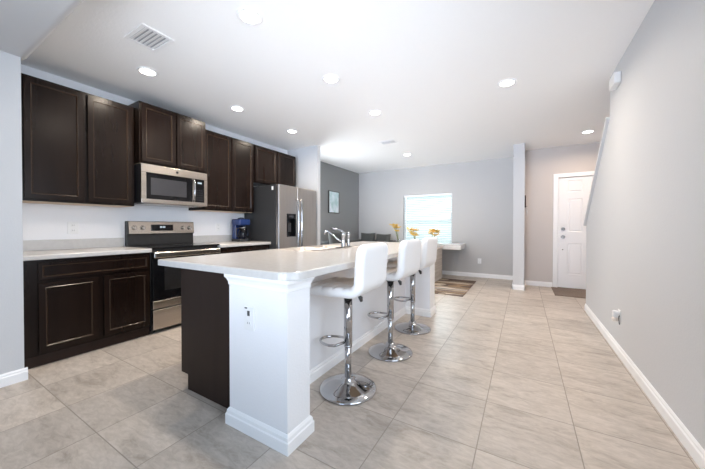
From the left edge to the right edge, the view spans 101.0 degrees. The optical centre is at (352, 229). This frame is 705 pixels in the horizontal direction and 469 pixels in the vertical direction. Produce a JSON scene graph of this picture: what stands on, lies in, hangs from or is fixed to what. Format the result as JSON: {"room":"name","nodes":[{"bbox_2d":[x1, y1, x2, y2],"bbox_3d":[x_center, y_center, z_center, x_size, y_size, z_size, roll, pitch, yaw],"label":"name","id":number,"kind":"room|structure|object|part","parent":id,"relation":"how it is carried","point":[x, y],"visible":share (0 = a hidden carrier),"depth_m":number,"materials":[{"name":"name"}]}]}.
{"room":"kitchen","nodes":[
{"label":"kitchen","id":0,"kind":"room"},
{"bbox_2d":[0,51,23,374],"bbox_3d":[-3.924,-0.211,0.579,0.950,2.690,4.212,0,1,31],"label":"wall","id":1,"kind":"structure","parent":0,"point":[11,211],"depth_m":2.10,"materials":[{"name":"grey paint"}]},
{"bbox_2d":[0,367,27,387],"bbox_3d":[-3.474,1.091,0.405,0.016,0.090,4.108,0,1,31],"label":"baseboard","id":2,"kind":"structure","parent":1,"relation":"attached to","point":[6,379],"depth_m":2.11,"materials":[{"name":"white paint"}]},
{"bbox_2d":[0,0,83,59],"bbox_3d":[-1.807,-1.418,-0.655,4.038,0.350,4.259,0,1,31],"label":"ceiling","id":3,"kind":"structure","parent":0,"point":[24,24],"depth_m":1.77,"materials":[{"name":"grey paint"}]},
{"bbox_2d":[21,64,286,246],"bbox_3d":[-2.256,-0.222,4.163,0.120,2.640,3.658,0,1,31],"label":"wall","id":4,"kind":"structure","parent":0,"point":[40,221],"depth_m":3.19,"materials":[{"name":"white paint"}]},
{"bbox_2d":[68,222,78,233],"bbox_3d":[-2.875,-0.021,2.990,0.008,0.125,0.085,0,1,31],"label":"wall outlet","id":5,"kind":"object","parent":4,"relation":"attached to","point":[73,227],"visible":1,"depth_m":2.99,"materials":[{"name":"white plastic"}]},
{"bbox_2d":[23,238,123,250],"bbox_3d":[-2.884,0.145,2.964,0.020,0.102,0.928,0,1,31],"label":"backsplash","id":6,"kind":"structure","parent":4,"relation":"attached to","point":[28,245],"depth_m":2.96,"materials":[{"name":"laminate"}]},
{"bbox_2d":[21,73,133,207],"bbox_3d":[-2.742,-0.797,2.886,0.334,1.089,0.869,0,1,31],"label":"upper cabinet","id":7,"kind":"object","parent":4,"relation":"attached to","point":[78,146],"visible":0.75,"depth_m":2.76,"materials":[{"name":"brown wood"}]},
{"bbox_3d":[-2.705,-0.797,2.643,0.025,1.048,0.394,0,1,31],"label":"door","id":8,"kind":"part","parent":7,"relation":"part of","materials":[{"name":"brown wood"}]},
{"bbox_3d":[-2.760,-0.255,2.902,0.286,0.005,0.845,0,1,31],"label":"underside panel","id":9,"kind":"part","parent":7,"relation":"part of","materials":[{"name":"brown wood"}]},
{"bbox_3d":[-2.494,-0.801,3.001,0.025,1.048,0.376,0,1,31],"label":"door","id":10,"kind":"part","parent":7,"relation":"part of","materials":[{"name":"brown wood"}]},
{"bbox_2d":[128,101,205,173],"bbox_3d":[-2.280,-1.065,3.563,0.439,0.672,0.760,0,1,31],"label":"upper cabinet","id":11,"kind":"object","parent":4,"relation":"attached to","point":[162,137],"visible":0.77,"depth_m":3.38,"materials":[{"name":"brown wood"}]},
{"bbox_3d":[-2.195,-1.065,3.299,0.025,0.631,0.359,0,1,31],"label":"door","id":12,"kind":"part","parent":11,"relation":"part of","materials":[{"name":"brown wood"}]},
{"bbox_2d":[134,163,206,207],"bbox_3d":[-2.259,-0.511,3.566,0.476,0.434,0.760,0,1,31],"label":"microwave","id":13,"kind":"object","parent":11,"relation":"attached to","point":[154,185],"visible":0.96,"depth_m":3.39,"materials":[{"name":"silver metal"}]},
{"bbox_3d":[-1.976,-0.494,3.627,0.052,0.293,0.022,0,1,31],"label":"door handle","id":14,"kind":"part","parent":13,"relation":"part of","materials":[{"name":"silver metal"}]},
{"bbox_3d":[-2.006,-1.069,3.620,0.025,0.631,0.360,0,1,31],"label":"door","id":15,"kind":"part","parent":11,"relation":"part of","materials":[{"name":"brown wood"}]},
{"bbox_2d":[193,235,231,242],"bbox_3d":[-2.025,0.131,4.420,0.020,0.102,0.867,0,1,31],"label":"backsplash","id":16,"kind":"structure","parent":4,"relation":"attached to","point":[208,238],"depth_m":4.31,"materials":[{"name":"laminate"}]},
{"bbox_2d":[188,130,253,212],"bbox_3d":[-1.908,-0.811,4.299,0.334,1.089,0.860,0,1,31],"label":"upper cabinet","id":17,"kind":"object","parent":4,"relation":"attached to","point":[229,160],"visible":0.85,"depth_m":4.19,"materials":[{"name":"brown wood"}]},
{"bbox_3d":[-1.875,-0.811,4.051,0.025,1.048,0.417,0,1,31],"label":"door","id":18,"kind":"part","parent":17,"relation":"part of","materials":[{"name":"brown wood"}]},
{"bbox_3d":[-1.926,-0.270,4.315,0.286,0.005,0.836,0,1,31],"label":"underside panel","id":19,"kind":"part","parent":17,"relation":"part of","materials":[{"name":"brown wood"}]},
{"bbox_3d":[-1.664,-0.815,4.409,0.025,1.048,0.382,0,1,31],"label":"door","id":20,"kind":"part","parent":17,"relation":"part of","materials":[{"name":"brown wood"}]},
{"bbox_2d":[253,144,295,186],"bbox_3d":[-1.439,-1.060,5.091,0.334,0.607,0.974,0,1,31],"label":"upper cabinet","id":21,"kind":"object","parent":4,"relation":"attached to","point":[270,166],"visible":0.7,"depth_m":4.92,"materials":[{"name":"brown wood"}]},
{"bbox_3d":[-1.426,-1.058,4.809,0.025,0.571,0.468,0,1,31],"label":"door","id":22,"kind":"part","parent":21,"relation":"part of","materials":[{"name":"brown wood"}]},
{"bbox_3d":[-1.183,-1.062,5.222,0.025,0.571,0.459,0,1,31],"label":"door","id":23,"kind":"part","parent":21,"relation":"part of","materials":[{"name":"brown wood"}]},
{"bbox_2d":[287,145,319,244],"bbox_3d":[-0.980,-0.237,5.586,0.832,2.640,0.090,0,1,31],"label":"wall","id":24,"kind":"structure","parent":0,"point":[307,158],"depth_m":5.41,"materials":[{"name":"grey paint"}]},
{"bbox_2d":[21,0,654,172],"bbox_3d":[1.115,-1.600,3.941,6.300,0.120,6.850,0,1,31],"label":"ceiling","id":25,"kind":"structure","parent":0,"point":[433,70],"depth_m":2.70,"materials":[{"name":"white paint"}]},
{"bbox_2d":[136,66,158,76],"bbox_3d":[-1.974,-1.522,2.798,0.180,0.012,0.180,0,1,31],"label":"recessed light","id":26,"kind":"object","parent":25,"relation":"in","point":[143,70],"visible":1,"depth_m":2.79,"materials":[{"name":"white paint"}]},
{"bbox_2d":[124,23,174,51],"bbox_3d":[-1.612,-1.518,2.309,0.300,0.011,0.235,0,1,31],"label":"ceiling vent","id":27,"kind":"object","parent":25,"relation":"in","point":[143,35],"visible":1,"depth_m":2.30,"materials":[{"name":"white metal"}]},
{"bbox_2d":[230,106,244,111],"bbox_3d":[-1.458,-1.531,3.674,0.180,0.012,0.180,0,1,31],"label":"recessed light","id":28,"kind":"object","parent":25,"relation":"in","point":[234,108],"visible":1,"depth_m":3.66,"materials":[{"name":"white paint"}]},
{"bbox_2d":[236,7,262,24],"bbox_3d":[-0.730,-1.515,2.064,0.180,0.012,0.180,0,1,31],"label":"recessed light","id":29,"kind":"object","parent":25,"relation":"in","point":[247,15],"visible":1,"depth_m":2.05,"materials":[{"name":"white paint"}]},
{"bbox_2d":[286,129,297,132],"bbox_3d":[-0.946,-1.540,4.541,0.180,0.012,0.180,0,1,31],"label":"recessed light","id":30,"kind":"object","parent":25,"relation":"in","point":[288,130],"visible":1,"depth_m":4.53,"materials":[{"name":"white paint"}]},
{"bbox_2d":[322,74,339,83],"bbox_3d":[-0.217,-1.524,2.942,0.180,0.012,0.180,0,1,31],"label":"recessed light","id":31,"kind":"object","parent":25,"relation":"in","point":[330,79],"visible":1,"depth_m":2.93,"materials":[{"name":"white paint"}]},
{"bbox_2d":[368,110,381,115],"bbox_3d":[0.294,-1.533,3.810,0.180,0.012,0.180,0,1,31],"label":"recessed light","id":32,"kind":"object","parent":25,"relation":"in","point":[372,112],"visible":1,"depth_m":3.79,"materials":[{"name":"white paint"}]},
{"bbox_2d":[378,140,397,144],"bbox_3d":[0.631,-1.547,5.127,0.300,0.011,0.180,0,1,31],"label":"ceiling vent","id":33,"kind":"object","parent":25,"relation":"in","point":[388,141],"visible":1,"depth_m":5.12,"materials":[{"name":"white paint"}]},
{"bbox_2d":[497,78,516,86],"bbox_3d":[1.607,-1.525,3.019,0.180,0.012,0.180,0,1,31],"label":"recessed light","id":34,"kind":"object","parent":25,"relation":"in","point":[507,82],"visible":1,"depth_m":3.00,"materials":[{"name":"white paint"}]},
{"bbox_2d":[581,130,594,133],"bbox_3d":[3.701,-1.540,4.565,0.180,0.012,0.180,0,1,31],"label":"recessed light","id":35,"kind":"object","parent":25,"relation":"in","point":[586,131],"visible":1,"depth_m":4.54,"materials":[{"name":"white paint"}]},
{"bbox_2d":[320,161,358,241],"bbox_3d":[-0.578,-0.252,7.009,0.120,2.640,2.770,0,1,31],"label":"wall","id":36,"kind":"structure","parent":0,"point":[345,182],"depth_m":7.35,"materials":[{"name":"grey paint"}]},
{"bbox_2d":[328,190,338,213],"bbox_3d":[-0.456,-0.672,7.061,0.031,0.530,0.440,0,1,31],"label":"wall picture","id":37,"kind":"object","parent":36,"relation":"attached to","point":[333,197],"visible":1,"depth_m":7.03,"materials":[{"name":"fabric"}]},
{"bbox_2d":[0,274,699,468],"bbox_3d":[0.036,1.168,2.139,6.300,0.100,11.100,0,1,31],"label":"floor","id":38,"kind":"structure","parent":0,"point":[502,377],"depth_m":1.81,"materials":[{"name":"tile"}]},
{"bbox_2d":[23,253,149,368],"bbox_3d":[-2.613,0.674,2.818,0.638,0.872,0.906,0,1,31],"label":"base cabinet","id":39,"kind":"object","parent":38,"relation":"on","point":[78,305],"visible":0.73,"depth_m":2.58,"materials":[{"name":"brown wood"}]},
{"bbox_3d":[-2.439,0.713,2.510,0.025,0.568,0.384,0,1,31],"label":"door","id":40,"kind":"part","parent":39,"relation":"part of","materials":[{"name":"brown wood"}]},
{"bbox_2d":[23,238,151,260],"bbox_3d":[-2.611,0.167,2.803,0.654,0.141,0.928,0,1,31],"label":"countertop","id":41,"kind":"structure","parent":39,"relation":"on","point":[60,248],"depth_m":2.82,"materials":[{"name":"stone"}]},
{"bbox_3d":[-2.331,0.336,2.689,0.025,0.143,0.808,0,1,31],"label":"drawer","id":42,"kind":"part","parent":39,"relation":"part of","materials":[{"name":"brown wood"}]},
{"bbox_3d":[-2.224,0.709,2.875,0.025,0.568,0.384,0,1,31],"label":"door","id":43,"kind":"part","parent":39,"relation":"part of","materials":[{"name":"brown wood"}]},
{"bbox_2d":[125,221,220,331],"bbox_3d":[-2.159,0.499,3.539,0.666,1.207,0.786,0,1,31],"label":"range","id":44,"kind":"object","parent":38,"relation":"on","point":[166,240],"visible":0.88,"depth_m":3.29,"materials":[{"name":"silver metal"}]},
{"bbox_3d":[-2.379,-0.029,3.668,0.016,0.143,0.764,0,1,31],"label":"control panel","id":45,"kind":"part","parent":44,"relation":"part of","materials":[{"name":"metal"}]},
{"bbox_3d":[-1.920,0.955,3.402,0.034,0.210,0.772,0,1,31],"label":"storage drawer","id":46,"kind":"part","parent":44,"relation":"part of","materials":[{"name":"metal"}]},
{"bbox_3d":[-1.920,0.796,3.400,0.034,0.082,0.772,0,1,31],"label":"door trim","id":47,"kind":"part","parent":44,"relation":"part of","materials":[{"name":"metal"}]},
{"bbox_2d":[125,243,219,248],"bbox_3d":[-2.162,0.190,3.537,0.613,0.017,0.786,0,1,31],"label":"cooktop","id":48,"kind":"object","parent":44,"relation":"in","point":[139,245],"depth_m":3.42,"materials":[{"name":"grey glass"}]},
{"bbox_2d":[151,248,220,301],"bbox_3d":[-1.903,0.493,3.388,0.072,0.520,0.772,0,1,31],"label":"oven","id":49,"kind":"object","parent":44,"relation":"in","point":[165,280],"depth_m":3.19,"materials":[{"name":"metal"}]},
{"bbox_2d":[219,244,268,253],"bbox_3d":[-1.760,0.660,4.264,0.638,0.872,0.855,0,1,31],"label":"base cabinet","id":50,"kind":"object","parent":38,"relation":"on","point":[253,247],"visible":0.13,"depth_m":4.06,"materials":[{"name":"brown wood"}]},
{"bbox_2d":[193,235,270,247],"bbox_3d":[-1.752,0.152,4.259,0.654,0.141,0.867,0,1,31],"label":"countertop","id":51,"kind":"structure","parent":50,"relation":"on","point":[223,240],"depth_m":4.22,"materials":[{"name":"stone"}]},
{"bbox_2d":[232,217,250,241],"bbox_3d":[-1.737,-0.007,4.511,0.223,0.374,0.236,0,1,31],"label":"coffee maker","id":52,"kind":"object","parent":51,"relation":"on","point":[239,230],"visible":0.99,"depth_m":4.46,"materials":[{"name":"blue plastic"}]},
{"bbox_2d":[244,184,315,248],"bbox_3d":[-1.184,0.183,4.979,0.862,1.788,0.930,0,1,31],"label":"refrigerator","id":53,"kind":"object","parent":38,"relation":"on","point":[284,216],"visible":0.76,"depth_m":4.62,"materials":[{"name":"grey metal"}]},
{"bbox_3d":[-1.035,0.148,4.595,0.061,1.690,0.413,0,1,31],"label":"freezer door","id":54,"kind":"part","parent":53,"relation":"part of","materials":[{"name":"metal"}]},
{"bbox_3d":[-0.890,-0.056,4.707,0.081,0.902,0.029,0,1,31],"label":"handle","id":55,"kind":"part","parent":53,"relation":"part of","materials":[{"name":"silver metal"}]},
{"bbox_2d":[181,257,435,456],"bbox_3d":[-0.085,0.673,2.943,1.130,0.873,2.840,0,1,31],"label":"kitchen island","id":56,"kind":"object","parent":38,"relation":"on","point":[263,376],"visible":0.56,"depth_m":1.68,"materials":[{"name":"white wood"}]},
{"bbox_3d":[-0.937,0.684,1.918,0.653,0.871,0.020,0,1,31],"label":"panel","id":57,"kind":"part","parent":56,"relation":"part of","materials":[{"name":"brown wood"}]},
{"bbox_2d":[244,306,253,330],"bbox_3d":[-0.569,0.487,1.594,0.078,0.128,0.010,0,1,31],"label":"wall outlet","id":58,"kind":"object","parent":56,"relation":"attached to","point":[248,311],"visible":1,"depth_m":1.59,"materials":[{"name":"white plastic"}]},
{"bbox_3d":[-0.476,0.687,1.650,0.450,0.873,0.177,0,1,31],"label":"post","id":59,"kind":"part","parent":56,"relation":"part of","materials":[{"name":"white paint"}]},
{"bbox_3d":[-0.476,0.284,1.646,0.490,0.066,0.217,0,1,31],"label":"post cap moulding","id":60,"kind":"part","parent":56,"relation":"part of","materials":[{"name":"white paint"}]},
{"bbox_3d":[-0.476,1.076,1.654,0.486,0.094,0.213,0,1,31],"label":"post baseboard","id":61,"kind":"part","parent":56,"relation":"part of","materials":[{"name":"white paint"}]},
{"bbox_2d":[158,241,439,280],"bbox_3d":[-0.069,0.219,3.005,1.240,0.047,2.998,0,1,31],"label":"island countertop","id":62,"kind":"structure","parent":56,"relation":"on","point":[271,264],"depth_m":1.90,"materials":[{"name":"white quartz"}]},
{"bbox_2d":[276,245,358,251],"bbox_3d":[-0.344,0.279,3.120,0.522,0.176,0.832,0,1,31],"label":"sink","id":63,"kind":"object","parent":62,"relation":"in","point":[317,248],"visible":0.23,"depth_m":3.14,"materials":[{"name":"metal"}]},
{"bbox_2d":[324,227,351,247],"bbox_3d":[-0.175,0.079,3.175,0.241,0.221,0.250,0,1,31],"label":"faucet","id":64,"kind":"object","parent":62,"relation":"on","point":[343,234],"visible":1,"depth_m":3.13,"materials":[{"name":"silver metal"}]},
{"bbox_3d":[-0.204,0.072,3.150,0.226,0.139,0.022,0,1,14],"label":"spout","id":65,"kind":"part","parent":64,"relation":"part of","materials":[{"name":"silver metal"}]},
{"bbox_3d":[0.098,1.066,2.808,0.016,0.090,2.393,0,1,31],"label":"knee wall baseboard","id":66,"kind":"part","parent":56,"relation":"part of","materials":[{"name":"white paint"}]},
{"bbox_3d":[0.843,0.664,3.887,0.450,0.873,0.230,0,1,31],"label":"post","id":67,"kind":"part","parent":56,"relation":"part of","materials":[{"name":"white paint"}]},
{"bbox_3d":[0.843,1.053,3.891,0.486,0.094,0.266,0,1,31],"label":"post baseboard","id":68,"kind":"part","parent":56,"relation":"part of","materials":[{"name":"white paint"}]},
{"bbox_2d":[310,242,387,405],"bbox_3d":[-0.043,0.603,2.045,0.485,1.029,0.426,0,1,29],"label":"bar stool","id":69,"kind":"object","parent":38,"relation":"on","point":[347,388],"visible":0.96,"depth_m":1.95,"materials":[{"name":"white leather"}]},
{"bbox_3d":[-0.054,0.392,2.050,0.458,0.097,0.426,0,1,29],"label":"seat","id":70,"kind":"part","parent":69,"relation":"part of","materials":[{"name":"white leather"}]},
{"bbox_3d":[-0.031,1.073,2.044,0.400,0.088,0.400,0,1,29],"label":"plate","id":71,"kind":"part","parent":69,"relation":"part of","materials":[{"name":"silver metal"}]},
{"bbox_3d":[0.132,0.233,1.947,0.088,0.285,0.426,0,1,29],"label":"backrest","id":72,"kind":"part","parent":69,"relation":"part of","materials":[{"name":"white leather"}]},
{"bbox_2d":[320,239,396,244],"bbox_3d":[0.082,0.670,6.827,1.130,0.799,2.350,0,1,31],"label":"sofa","id":73,"kind":"object","parent":38,"relation":"on","point":[356,240],"visible":0.04,"depth_m":7.42,"materials":[{"name":"grey fabric"}]},
{"bbox_2d":[328,231,346,243],"bbox_3d":[-0.323,0.317,6.649,0.202,0.552,0.680,0,1,31],"label":"throw cushion","id":74,"kind":"object","parent":73,"relation":"on","point":[332,240],"visible":0.3,"depth_m":6.46,"materials":[{"name":"grey fabric"}]},
{"bbox_3d":[-0.319,0.518,7.061,0.200,0.500,2.330,0,1,31],"label":"backrest","id":75,"kind":"part","parent":73,"relation":"part of","materials":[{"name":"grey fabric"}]},
{"bbox_2d":[361,233,374,241],"bbox_3d":[0.398,0.332,7.664,0.424,0.512,0.205,0,1,31],"label":"throw cushion","id":76,"kind":"object","parent":73,"relation":"on","point":[364,236],"visible":0.45,"depth_m":7.61,"materials":[{"name":"grey fabric"}]},
{"bbox_2d":[376,234,390,241],"bbox_3d":[0.777,0.349,7.441,0.421,0.492,0.197,0,1,35],"label":"throw cushion","id":77,"kind":"object","parent":73,"relation":"on","point":[380,237],"visible":0.37,"depth_m":7.38,"materials":[{"name":"grey fabric"}]},
{"bbox_2d":[367,239,421,361],"bbox_3d":[0.333,0.597,2.643,0.485,1.029,0.426,0,1,33],"label":"bar stool","id":78,"kind":"object","parent":38,"relation":"on","point":[409,252],"visible":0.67,"depth_m":2.55,"materials":[{"name":"white leather"}]},
{"bbox_3d":[0.344,1.067,2.641,0.400,0.088,0.400,0,1,33],"label":"plate","id":79,"kind":"part","parent":78,"relation":"part of","materials":[{"name":"silver metal"}]},
{"bbox_3d":[0.322,0.386,2.648,0.458,0.097,0.426,0,1,33],"label":"seat","id":80,"kind":"part","parent":78,"relation":"part of","materials":[{"name":"white leather"}]},
{"bbox_3d":[0.501,0.227,2.532,0.088,0.285,0.426,0,1,33],"label":"backrest","id":81,"kind":"part","parent":78,"relation":"part of","materials":[{"name":"white leather"}]},
{"bbox_2d":[387,237,437,334],"bbox_3d":[0.661,0.591,3.250,0.485,1.029,0.426,0,1,32],"label":"bar stool","id":82,"kind":"object","parent":38,"relation":"on","point":[429,244],"visible":0.73,"depth_m":3.16,"materials":[{"name":"white leather"}]},
{"bbox_3d":[0.650,0.380,3.255,0.458,0.097,0.426,0,1,32],"label":"seat","id":83,"kind":"part","parent":82,"relation":"part of","materials":[{"name":"white leather"}]},
{"bbox_3d":[0.672,1.061,3.248,0.400,0.088,0.400,0,1,32],"label":"plate","id":84,"kind":"part","parent":82,"relation":"part of","materials":[{"name":"silver metal"}]},
{"bbox_3d":[0.831,0.221,3.143,0.088,0.285,0.426,0,1,32],"label":"backrest","id":85,"kind":"part","parent":82,"relation":"part of","materials":[{"name":"white leather"}]},
{"bbox_2d":[421,242,465,249],"bbox_3d":[1.819,0.688,6.806,1.465,0.764,0.620,0,1,31],"label":"dining table","id":86,"kind":"object","parent":38,"relation":"on","point":[450,246],"visible":0.29,"depth_m":6.29,"materials":[{"name":"white paint"}]},
{"bbox_2d":[435,278,475,296],"bbox_3d":[1.341,1.073,5.896,1.970,0.011,1.540,0,1,31],"label":"area rug","id":87,"kind":"object","parent":38,"relation":"on","point":[454,287],"visible":0.44,"depth_m":5.50,"materials":[{"name":"beige fabric"}]},
{"bbox_2d":[435,245,442,281],"bbox_3d":[1.254,0.698,6.360,1.285,0.730,0.673,0,1,31],"label":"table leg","id":88,"kind":"object","parent":87,"relation":"on","point":[438,264],"visible":0.24,"depth_m":6.03,"materials":[{"name":"brown wood"}]},
{"bbox_2d":[389,223,400,241],"bbox_3d":[0.970,0.093,6.512,0.303,0.476,0.264,0,1,-37],"label":"flowers","id":89,"kind":"object","parent":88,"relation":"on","point":[393,224],"visible":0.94,"depth_m":6.49,"materials":[{"name":"yellow plant"}]},
{"bbox_2d":[406,227,418,238],"bbox_3d":[1.313,0.133,6.283,0.295,0.400,0.254,0,1,-20],"label":"flowers","id":90,"kind":"object","parent":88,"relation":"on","point":[410,230],"visible":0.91,"depth_m":6.25,"materials":[{"name":"yellow plant"}]},
{"bbox_2d":[428,229,439,236],"bbox_3d":[1.715,0.153,6.134,0.280,0.362,0.263,0,1,3],"label":"flowers","id":91,"kind":"object","parent":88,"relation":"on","point":[432,231],"visible":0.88,"depth_m":6.09,"materials":[{"name":"yellow plant"}]},
{"bbox_2d":[551,287,585,297],"bbox_3d":[3.842,1.083,4.978,0.670,0.011,0.740,0,1,31],"label":"door mat","id":92,"kind":"object","parent":38,"relation":"on","point":[578,293],"visible":0.56,"depth_m":5.00,"materials":[{"name":"brown fabric"}]},
{"bbox_2d":[359,157,512,275],"bbox_3d":[1.884,-0.254,7.246,4.120,2.640,0.140,0,1,31],"label":"wall","id":93,"kind":"structure","parent":0,"point":[482,191],"depth_m":6.75,"materials":[{"name":"grey paint"}]},
{"bbox_2d":[404,195,451,242],"bbox_3d":[1.863,-0.229,7.235,1.255,1.320,0.160,0,1,31],"label":"window","id":94,"kind":"structure","parent":93,"relation":"in","point":[451,195],"depth_m":7.50,"materials":[{"name":"white paint"}]},
{"bbox_2d":[404,193,451,242],"bbox_3d":[1.856,-0.242,7.222,1.205,1.285,0.053,0,1,31],"label":"window blind","id":95,"kind":"object","parent":94,"relation":"attached to","point":[439,194],"visible":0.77,"depth_m":7.19,"materials":[{"name":"white paint"}]},
{"bbox_3d":[1.857,-0.859,7.218,1.205,0.051,0.050,0,1,31],"label":"head rail","id":96,"kind":"part","parent":95,"relation":"part of","materials":[{"name":"white paint"}]},
{"bbox_2d":[442,270,512,279],"bbox_3d":[1.823,1.022,7.204,3.830,0.090,0.016,0,1,31],"label":"baseboard","id":97,"kind":"structure","parent":93,"relation":"attached to","point":[495,276],"depth_m":6.58,"materials":[{"name":"white paint"}]},
{"bbox_2d":[513,143,524,284],"bbox_3d":[3.280,-0.238,5.714,0.180,2.640,1.080,0,1,31],"label":"wall partition","id":98,"kind":"structure","parent":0,"point":[518,149],"depth_m":5.25,"materials":[{"name":"grey paint"}]},
{"bbox_2d":[512,280,524,290],"bbox_3d":[3.272,1.037,5.713,0.212,0.090,1.080,0,1,31],"label":"baseboard","id":99,"kind":"structure","parent":98,"relation":"attached to","point":[514,287],"depth_m":5.25,"materials":[{"name":"white paint"}]},
{"bbox_2d":[524,142,600,286],"bbox_3d":[4.275,-0.234,5.266,1.990,2.640,0.120,0,1,31],"label":"wall","id":100,"kind":"structure","parent":0,"point":[540,164],"depth_m":5.56,"materials":[{"name":"grey paint"}]},
{"bbox_2d":[525,280,551,286],"bbox_3d":[3.589,1.038,5.605,0.444,0.090,0.016,0,1,31],"label":"baseboard","id":101,"kind":"structure","parent":100,"relation":"attached to","point":[527,282],"depth_m":5.60,"materials":[{"name":"white paint"}]},
{"bbox_2d":[553,171,593,289],"bbox_3d":[4.255,0.019,5.235,1.060,2.135,0.158,0,1,31],"label":"door","id":102,"kind":"structure","parent":100,"relation":"in","point":[571,194],"depth_m":5.36,"materials":[{"name":"white paint"}]},
{"bbox_2d":[586,0,704,449],"bbox_3d":[1.056,-0.182,0.217,0.120,2.640,8.650,0,1,31],"label":"wall","id":103,"kind":"structure","parent":0,"point":[645,226],"depth_m":1.85,"materials":[{"name":"grey paint"}]},
{"bbox_2d":[583,117,609,225],"bbox_3d":[2.956,-0.599,3.433,0.176,1.098,1.265,0,1,31],"label":"trim","id":104,"kind":"structure","parent":103,"relation":"attached to","point":[607,119],"depth_m":3.33,"materials":[{"name":"grey paint"}]},
{"bbox_2d":[609,71,620,90],"bbox_3d":[2.405,-1.362,2.660,0.049,0.100,0.190,0,1,31],"label":"door chime","id":105,"kind":"object","parent":103,"relation":"attached to","point":[615,80],"visible":1,"depth_m":2.61,"materials":[{"name":"white plastic"}]},
{"bbox_2d":[584,303,704,468],"bbox_3d":[1.028,1.092,0.316,0.016,0.090,8.530,0,1,31],"label":"baseboard","id":106,"kind":"structure","parent":103,"relation":"attached to","point":[683,434],"depth_m":1.80,"materials":[{"name":"white paint"}]},
{"bbox_3d":[2.369,0.769,2.581,0.008,0.118,0.075,0,1,31],"label":"wall outlet","id":107,"kind":"object","parent":103,"relation":"attached to","visible":0},
{"bbox_2d":[612,310,619,324],"bbox_3d":[2.339,0.774,2.582,0.049,0.110,0.074,0,1,31],"label":"air freshener","id":108,"kind":"object","parent":107,"relation":"attached to","point":[615,313],"visible":1,"depth_m":2.57,"materials":[{"name":"white plastic"}]}
]}

